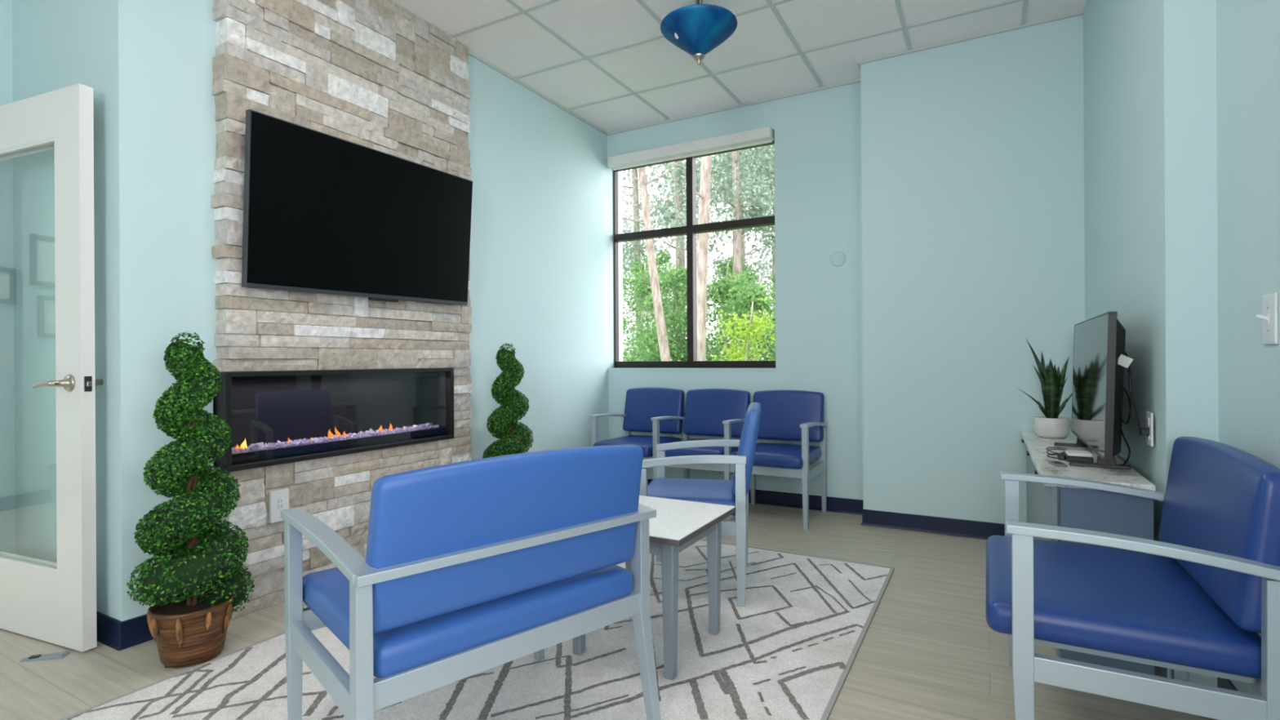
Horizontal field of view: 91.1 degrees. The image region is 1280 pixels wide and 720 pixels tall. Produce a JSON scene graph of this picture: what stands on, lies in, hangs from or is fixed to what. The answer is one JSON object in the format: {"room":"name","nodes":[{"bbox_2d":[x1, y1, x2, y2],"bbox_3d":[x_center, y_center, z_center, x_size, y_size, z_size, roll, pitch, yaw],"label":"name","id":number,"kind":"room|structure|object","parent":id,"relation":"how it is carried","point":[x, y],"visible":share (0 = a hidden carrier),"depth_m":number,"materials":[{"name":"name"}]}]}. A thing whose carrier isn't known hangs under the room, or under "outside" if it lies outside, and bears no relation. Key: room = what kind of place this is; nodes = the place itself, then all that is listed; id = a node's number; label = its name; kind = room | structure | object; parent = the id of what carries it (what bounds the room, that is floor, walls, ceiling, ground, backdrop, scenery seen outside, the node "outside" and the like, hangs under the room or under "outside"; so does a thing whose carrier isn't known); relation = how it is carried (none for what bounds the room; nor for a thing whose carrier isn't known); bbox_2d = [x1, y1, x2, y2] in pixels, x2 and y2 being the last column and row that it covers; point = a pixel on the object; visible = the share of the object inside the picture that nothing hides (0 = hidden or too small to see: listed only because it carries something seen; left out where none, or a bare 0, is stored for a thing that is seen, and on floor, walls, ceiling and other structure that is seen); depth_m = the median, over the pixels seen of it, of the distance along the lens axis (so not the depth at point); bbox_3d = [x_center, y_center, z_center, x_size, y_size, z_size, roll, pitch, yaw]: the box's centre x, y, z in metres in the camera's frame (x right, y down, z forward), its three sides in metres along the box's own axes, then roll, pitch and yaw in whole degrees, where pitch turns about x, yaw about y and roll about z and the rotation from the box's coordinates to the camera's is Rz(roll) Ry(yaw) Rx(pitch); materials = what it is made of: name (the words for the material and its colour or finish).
{"room":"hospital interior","nodes":[
{"label":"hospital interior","id":0,"kind":"room"},
{"bbox_2d":[0,0,15,554],"bbox_3d":[-3.993,-0.406,1.031,0.120,3.033,4.330,0,0,29],"label":"wall","id":1,"kind":"structure","parent":0,"point":[7,496],"depth_m":2.87,"materials":[{"name":"teal paint"}]},
{"bbox_2d":[12,0,97,610],"bbox_3d":[-2.539,-0.415,2.797,0.950,3.033,0.170,0,0,29],"label":"wall pier","id":2,"kind":"object","parent":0,"point":[53,40],"visible":0.33,"depth_m":2.76,"materials":[{"name":"teal paint"}]},
{"bbox_2d":[147,595,234,667],"bbox_3d":[-1.652,0.995,2.319,0.263,0.209,0.263,0,0,29],"label":"pot","id":3,"kind":"object","parent":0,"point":[190,631],"depth_m":2.24,"materials":[{"name":"brown wood"}]},
{"bbox_2d":[210,0,472,619],"bbox_3d":[-1.430,-0.421,3.278,0.108,3.031,1.444,0,0,29],"label":"stone wall","id":4,"kind":"structure","parent":0,"point":[375,74],"depth_m":3.06,"materials":[{"name":"beige stone"}]},
{"bbox_2d":[268,488,288,523],"bbox_3d":[-1.621,0.653,2.819,0.020,0.142,0.084,0,0,29],"label":"wall outlet","id":5,"kind":"object","parent":4,"relation":"attached to","point":[278,500],"visible":0.91,"depth_m":2.80,"materials":[{"name":"white plastic"}]},
{"bbox_2d":[277,497,283,508],"bbox_3d":[-1.614,0.644,2.815,0.004,0.044,0.024,0,0,29],"label":"receptacle","id":6,"kind":"object","parent":5,"relation":"attached to","point":[280,500],"depth_m":2.81,"materials":[{"name":"white plastic"}]},
{"bbox_2d":[213,367,453,472],"bbox_3d":[-1.533,0.259,3.240,0.262,0.420,1.284,0,0,29],"label":"electric fireplace","id":7,"kind":"object","parent":4,"relation":"attached to","point":[273,417],"visible":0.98,"depth_m":3.21,"materials":[{"name":"black glass"}]},
{"bbox_2d":[241,109,472,305],"bbox_3d":[-1.356,-0.686,3.211,0.116,0.763,1.302,0,0,29],"label":"television","id":8,"kind":"object","parent":4,"relation":"attached to","point":[323,213],"visible":1,"depth_m":3.04,"materials":[{"name":"black plastic"}]},
{"bbox_2d":[93,0,622,621],"bbox_3d":[-1.159,-0.423,4.046,0.250,3.033,3.694,0,0,29],"label":"wall","id":9,"kind":"structure","parent":0,"point":[541,255],"depth_m":2.65,"materials":[{"name":"teal paint"}]},
{"bbox_2d":[0,83,103,651],"bbox_3d":[-2.501,0.031,2.536,0.925,2.125,0.184,0,0,22],"label":"door","id":10,"kind":"structure","parent":9,"relation":"in","point":[54,602],"depth_m":2.38,"materials":[{"name":"white paint"}]},
{"bbox_2d":[96,610,153,650],"bbox_3d":[-2.334,1.050,2.776,1.035,0.102,0.358,0,0,29],"label":"baseboard","id":11,"kind":"structure","parent":9,"relation":"attached to","point":[119,635],"depth_m":2.43,"materials":[{"name":"blue rubber"}]},
{"bbox_2d":[0,502,1217,719],"bbox_3d":[-1.738,1.147,2.112,7.500,0.100,8.400,0,0,29],"label":"floor","id":12,"kind":"structure","parent":0,"point":[928,650],"depth_m":2.31,"materials":[{"name":"plastic"}]},
{"bbox_2d":[18,650,70,662],"bbox_3d":[-2.197,1.094,2.316,0.139,0.012,0.043,0,0,-14],"label":"door stop","id":13,"kind":"object","parent":12,"relation":"on","point":[60,655],"visible":1,"depth_m":2.31,"materials":[{"name":"grey metal"}]},
{"bbox_2d":[126,331,254,667],"bbox_3d":[-1.657,0.497,2.322,0.370,1.204,0.380,0,0,19],"label":"spiral topiary","id":14,"kind":"object","parent":12,"relation":"on","point":[195,592],"visible":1,"depth_m":2.25,"materials":[{"name":"plant"}]},
{"bbox_2d":[58,539,893,719],"bbox_3d":[-0.319,1.084,2.397,2.038,0.009,3.043,0,0,29],"label":"area rug","id":15,"kind":"object","parent":12,"relation":"on","point":[789,653],"visible":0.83,"depth_m":2.17,"materials":[{"name":"grey carpet"}]},
{"bbox_2d":[280,444,660,719],"bbox_3d":[-0.481,0.658,1.804,0.846,0.848,0.709,0,0,-42],"label":"loveseat","id":16,"kind":"object","parent":15,"relation":"on","point":[468,568],"visible":1,"depth_m":1.53,"materials":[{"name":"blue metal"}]},
{"bbox_2d":[573,495,735,679],"bbox_3d":[0.034,0.832,2.395,0.510,0.494,0.526,0,0,29],"label":"side table","id":17,"kind":"object","parent":15,"relation":"on","point":[677,525],"visible":0.55,"depth_m":2.28,"materials":[{"name":"white laminate"}]},
{"bbox_2d":[639,402,760,606],"bbox_3d":[0.301,0.643,3.059,0.573,0.868,0.582,0,0,11],"label":"chair","id":18,"kind":"object","parent":15,"relation":"on","point":[735,492],"visible":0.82,"depth_m":2.80,"materials":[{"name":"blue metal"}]},
{"bbox_2d":[482,343,533,458],"bbox_3d":[-0.830,0.492,3.995,0.370,1.204,0.380,0,0,37],"label":"spiral topiary","id":19,"kind":"object","parent":12,"relation":"on","point":[513,437],"visible":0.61,"depth_m":3.92,"materials":[{"name":"green plant"}]},
{"bbox_2d":[589,387,827,529],"bbox_3d":[0.471,0.653,4.593,1.646,0.861,0.604,0,0,29],"label":"chairs","id":20,"kind":"object","parent":12,"relation":"on","point":[785,415],"visible":0.74,"depth_m":4.55,"materials":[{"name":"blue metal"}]},
{"bbox_2d":[1021,439,1154,675],"bbox_3d":[1.965,0.755,2.874,0.310,0.636,1.664,0,0,29],"label":"base cabinet","id":21,"kind":"object","parent":12,"relation":"on","point":[1096,510],"visible":0.28,"depth_m":2.15,"materials":[{"name":"grey"}]},
{"bbox_2d":[1021,429,1155,490],"bbox_3d":[1.958,0.422,2.862,0.310,0.030,1.693,0,0,29],"label":"countertop","id":22,"kind":"structure","parent":21,"relation":"on","point":[1036,445],"depth_m":2.36,"materials":[{"name":"stone"}]},
{"bbox_2d":[1017,338,1072,438],"bbox_3d":[2.124,0.144,3.277,0.333,0.525,0.166,0,0,-26],"label":"potted snake plant","id":23,"kind":"object","parent":22,"relation":"on","point":[1050,425],"visible":1,"depth_m":3.27,"materials":[{"name":"green plant"}]},
{"bbox_2d":[1045,447,1068,458],"bbox_3d":[1.846,0.401,2.727,0.145,0.011,0.366,0,0,29],"label":"loose cable","id":24,"kind":"object","parent":22,"relation":"on","point":[1055,448],"visible":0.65,"depth_m":2.76,"materials":[{"name":"black plastic"}]},
{"bbox_2d":[1048,460,1067,466],"bbox_3d":[1.630,0.404,2.448,0.040,0.010,0.100,0,0,18],"label":"remote control","id":25,"kind":"object","parent":22,"relation":"on","point":[1058,464],"visible":1,"depth_m":2.42,"materials":[{"name":"grey plastic"}]},
{"bbox_2d":[1057,453,1065,460],"bbox_3d":[1.732,0.398,2.580,0.024,0.022,0.040,0,0,29],"label":"power adapter","id":26,"kind":"object","parent":22,"relation":"on","point":[1060,456],"visible":1,"depth_m":2.56,"materials":[{"name":"black plastic"}]},
{"bbox_2d":[1063,449,1093,462],"bbox_3d":[1.780,0.391,2.548,0.090,0.036,0.100,0,0,29],"label":"media box","id":27,"kind":"object","parent":22,"relation":"on","point":[1086,456],"visible":0.92,"depth_m":2.51,"materials":[{"name":"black plastic"}]},
{"bbox_2d":[1053,311,1133,469],"bbox_3d":[1.905,0.117,2.672,0.192,0.581,1.016,0,0,29],"label":"television","id":28,"kind":"object","parent":22,"relation":"on","point":[1100,359],"visible":1,"depth_m":2.38,"materials":[{"name":"black plastic"}]},
{"bbox_2d":[1119,387,1131,465],"bbox_3d":[1.851,0.239,2.413,0.021,0.331,0.228,0,0,25],"label":"coiled cable","id":29,"kind":"object","parent":28,"relation":"attached to","point":[1124,389],"visible":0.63,"depth_m":2.33,"materials":[{"name":"black plastic"}]},
{"bbox_2d":[1124,351,1149,435],"bbox_3d":[1.802,0.109,2.321,0.033,0.312,0.258,0,0,12],"label":"power cable","id":30,"kind":"object","parent":28,"relation":"attached to","point":[1143,431],"visible":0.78,"depth_m":2.24,"materials":[{"name":"black plastic"}]},
{"bbox_2d":[985,435,1279,719],"bbox_3d":[1.313,0.653,1.773,0.587,0.854,0.826,0,0,29],"label":"armchair","id":31,"kind":"object","parent":12,"relation":"on","point":[1197,598],"visible":1,"depth_m":1.50,"materials":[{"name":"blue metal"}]},
{"bbox_2d":[607,82,863,500],"bbox_3d":[0.761,-0.435,4.950,2.230,3.033,0.250,0,0,29],"label":"wall","id":32,"kind":"structure","parent":0,"point":[818,213],"depth_m":4.54,"materials":[{"name":"teal paint"}]},
{"bbox_2d":[608,367,775,370],"bbox_3d":[0.391,0.074,5.066,1.467,0.020,0.102,0,0,29],"label":"sill","id":33,"kind":"structure","parent":32,"relation":"attached to","point":[613,368],"depth_m":5.00,"materials":[{"name":"teal paint"}]},
{"bbox_2d":[613,133,775,368],"bbox_3d":[0.435,-0.827,5.122,1.497,1.780,0.075,0,0,29],"label":"window","id":34,"kind":"structure","parent":32,"relation":"in","point":[691,228],"depth_m":5.10,"materials":[{"name":"brown metal"}]},
{"bbox_2d":[607,126,773,170],"bbox_3d":[0.367,-1.676,5.019,1.417,0.096,0.105,0,0,29],"label":"roller blind","id":35,"kind":"object","parent":34,"relation":"attached to","point":[762,135],"visible":1,"depth_m":4.95,"materials":[{"name":"white fabric"}]},
{"bbox_2d":[647,478,1004,539],"bbox_3d":[0.650,1.032,3.905,3.037,0.102,1.694,0,0,29],"label":"baseboard","id":36,"kind":"structure","parent":32,"relation":"attached to","point":[907,522],"depth_m":4.03,"materials":[{"name":"blue rubber"}]},
{"bbox_2d":[830,251,845,266],"bbox_3d":[1.403,-0.716,4.447,0.108,0.108,0.004,0,0,29],"label":"round cover plate","id":37,"kind":"object","parent":32,"relation":"attached to","point":[837,259],"visible":1,"depth_m":4.45,"materials":[{"name":"teal paint"}]},
{"bbox_2d":[391,0,1086,135],"bbox_3d":[-1.856,-1.975,2.167,7.729,0.120,8.400,0,0,29],"label":"ceiling","id":38,"kind":"structure","parent":0,"point":[609,64],"depth_m":3.84,"materials":[{"name":"tile"}]},
{"bbox_2d":[660,0,737,65],"bbox_3d":[0.305,-1.741,3.267,0.400,0.412,0.400,0,0,29],"label":"pendant light","id":39,"kind":"object","parent":38,"relation":"hanging from","point":[697,29],"visible":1,"depth_m":3.17,"materials":[{"name":"blue glass"}]},
{"bbox_2d":[860,14,1084,524],"bbox_3d":[2.280,-0.443,3.950,1.597,3.033,0.524,0,0,29],"label":"wall column","id":40,"kind":"structure","parent":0,"point":[972,151],"depth_m":3.81,"materials":[{"name":"teal paint"}]},
{"bbox_2d":[1083,0,1218,687],"bbox_3d":[2.327,-0.443,2.675,0.523,3.033,1.660,0,0,29],"label":"wall","id":41,"kind":"structure","parent":0,"point":[1149,66],"depth_m":2.15,"materials":[{"name":"teal paint"}]},
{"bbox_2d":[1146,411,1153,446],"bbox_3d":[1.792,0.242,2.208,0.010,0.118,0.075,0,0,28],"label":"wall outlet","id":42,"kind":"object","parent":41,"relation":"attached to","point":[1149,415],"visible":0.93,"depth_m":2.19,"materials":[{"name":"white plastic"}]},
{"bbox_2d":[1146,417,1149,426],"bbox_3d":[1.790,0.217,2.210,0.004,0.028,0.032,0,0,28],"label":"receptacle","id":43,"kind":"object","parent":42,"relation":"attached to","point":[1147,418],"depth_m":2.21,"materials":[{"name":"plastic"}]},
{"bbox_2d":[1216,0,1279,694],"bbox_3d":[0.482,-0.431,-0.590,0.140,3.033,5.840,0,0,29],"label":"wall","id":44,"kind":"structure","parent":0,"point":[1248,31],"depth_m":1.76,"materials":[{"name":"teal paint"}]},
{"bbox_2d":[1217,677,1238,691],"bbox_3d":[0.422,1.035,-0.551,0.018,0.102,5.840,0,0,29],"label":"baseboard","id":45,"kind":"structure","parent":44,"relation":"attached to","point":[1224,683],"depth_m":1.93,"materials":[{"name":"blue rubber"}]},
{"bbox_2d":[1255,293,1278,344],"bbox_3d":[1.616,-0.105,1.625,0.030,0.130,0.085,0,0,29],"label":"light switch","id":46,"kind":"object","parent":44,"relation":"attached to","point":[1269,317],"visible":1,"depth_m":1.61,"materials":[{"name":"white plastic"}]},
{"label":"outside","id":47,"kind":"structure","parent":0,"visible":0},
{"label":"ground","id":48,"kind":"structure","parent":47,"visible":0},
{"bbox_2d":[622,160,679,360],"bbox_3d":[0.363,-4.815,19.014,4.774,13.032,5.348,0,0,29],"label":"pine tree","id":49,"kind":"object","parent":48,"relation":"on","point":[654,278],"visible":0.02,"depth_m":17.94,"materials":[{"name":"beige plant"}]},
{"bbox_2d":[622,247,711,360],"bbox_3d":[-0.489,-1.480,25.673,6.129,6.324,5.160,0,0,-5],"label":"leafy tree","id":50,"kind":"object","parent":48,"relation":"on","point":[661,252],"visible":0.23,"depth_m":25.56,"materials":[{"name":"green plant"}]},
{"bbox_2d":[622,259,716,361],"bbox_3d":[0.422,-0.922,22.702,3.851,5.202,3.960,0,0,29],"label":"leafy tree","id":51,"kind":"object","parent":48,"relation":"on","point":[641,290],"visible":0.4,"depth_m":22.43,"materials":[{"name":"green plant"}]},
{"bbox_2d":[622,157,720,354],"bbox_3d":[-0.571,-6.321,29.197,8.642,16.003,6.361,0,0,29],"label":"pine tree","id":52,"kind":"object","parent":48,"relation":"on","point":[636,245],"visible":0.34,"depth_m":28.48,"materials":[{"name":"green plant"}]},
{"bbox_2d":[622,262,723,361],"bbox_3d":[0.846,-0.798,20.410,3.478,4.955,3.653,0,0,29],"label":"leafy tree","id":53,"kind":"object","parent":48,"relation":"on","point":[677,352],"visible":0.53,"depth_m":20.03,"materials":[{"name":"green plant"}]},
{"bbox_2d":[622,152,726,339],"bbox_3d":[1.160,-6.829,26.672,6.275,17.004,5.960,0,0,29],"label":"pine tree","id":54,"kind":"object","parent":48,"relation":"on","point":[677,174],"visible":0.21,"depth_m":26.34,"materials":[{"name":"green plant"}]},
{"bbox_2d":[623,260,730,361],"bbox_3d":[1.205,-1.675,32.421,8.786,7.771,4.945,0,0,-19],"label":"leafy tree","id":55,"kind":"object","parent":48,"relation":"on","point":[673,260],"visible":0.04,"depth_m":32.35,"materials":[{"name":"green plant"}]},
{"bbox_2d":[680,155,711,360],"bbox_3d":[1.567,-4.366,14.166,4.420,12.081,3.902,0,0,29],"label":"pine tree","id":56,"kind":"object","parent":48,"relation":"on","point":[702,247],"visible":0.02,"depth_m":13.98,"materials":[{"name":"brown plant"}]},
{"bbox_2d":[635,146,775,358],"bbox_3d":[3.213,-5.839,23.156,7.311,15.009,7.094,0,0,29],"label":"pine tree","id":57,"kind":"object","parent":48,"relation":"on","point":[736,183],"visible":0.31,"depth_m":23.12,"materials":[{"name":"green plant"}]},
{"bbox_2d":[666,257,772,360],"bbox_3d":[2.772,-0.781,20.789,4.118,4.895,4.771,0,0,29],"label":"leafy tree","id":58,"kind":"object","parent":48,"relation":"on","point":[722,289],"visible":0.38,"depth_m":19.84,"materials":[{"name":"green plant"}]},
{"bbox_2d":[681,297,775,360],"bbox_3d":[2.076,0.184,13.401,2.518,2.978,2.188,0,0,29],"label":"bush","id":59,"kind":"object","parent":48,"relation":"on","point":[748,333],"visible":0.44,"depth_m":13.04,"materials":[{"name":"green plant"}]},
{"bbox_2d":[696,145,773,340],"bbox_3d":[3.811,-7.345,29.330,8.368,18.004,8.009,0,0,6],"label":"pine tree","id":60,"kind":"object","parent":48,"relation":"on","point":[764,265],"visible":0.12,"depth_m":28.58,"materials":[{"name":"green plant"}]},
{"bbox_2d":[706,251,771,360],"bbox_3d":[3.858,-1.576,27.110,4.492,6.465,5.275,0,0,13],"label":"leafy tree","id":61,"kind":"object","parent":48,"relation":"on","point":[731,265],"visible":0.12,"depth_m":27.15,"materials":[{"name":"green plant"}]},
{"bbox_2d":[711,271,775,360],"bbox_3d":[3.503,-0.442,17.917,3.036,4.210,2.819,0,0,-9],"label":"leafy tree","id":62,"kind":"object","parent":48,"relation":"on","point":[751,295],"visible":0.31,"depth_m":18.04,"materials":[{"name":"green plant"}]},
{"bbox_2d":[714,144,775,360],"bbox_3d":[5.499,-5.853,24.865,5.678,15.004,7.326,0,0,-26],"label":"pine tree","id":63,"kind":"object","parent":48,"relation":"on","point":[766,209],"visible":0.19,"depth_m":23.97,"materials":[{"name":"green plant"}]},
{"bbox_2d":[739,261,775,360],"bbox_3d":[5.814,-1.054,22.809,5.070,5.405,3.936,0,0,-44],"label":"leafy tree","id":64,"kind":"object","parent":48,"relation":"on","point":[771,276],"visible":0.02,"depth_m":22.99,"materials":[{"name":"green plant"}]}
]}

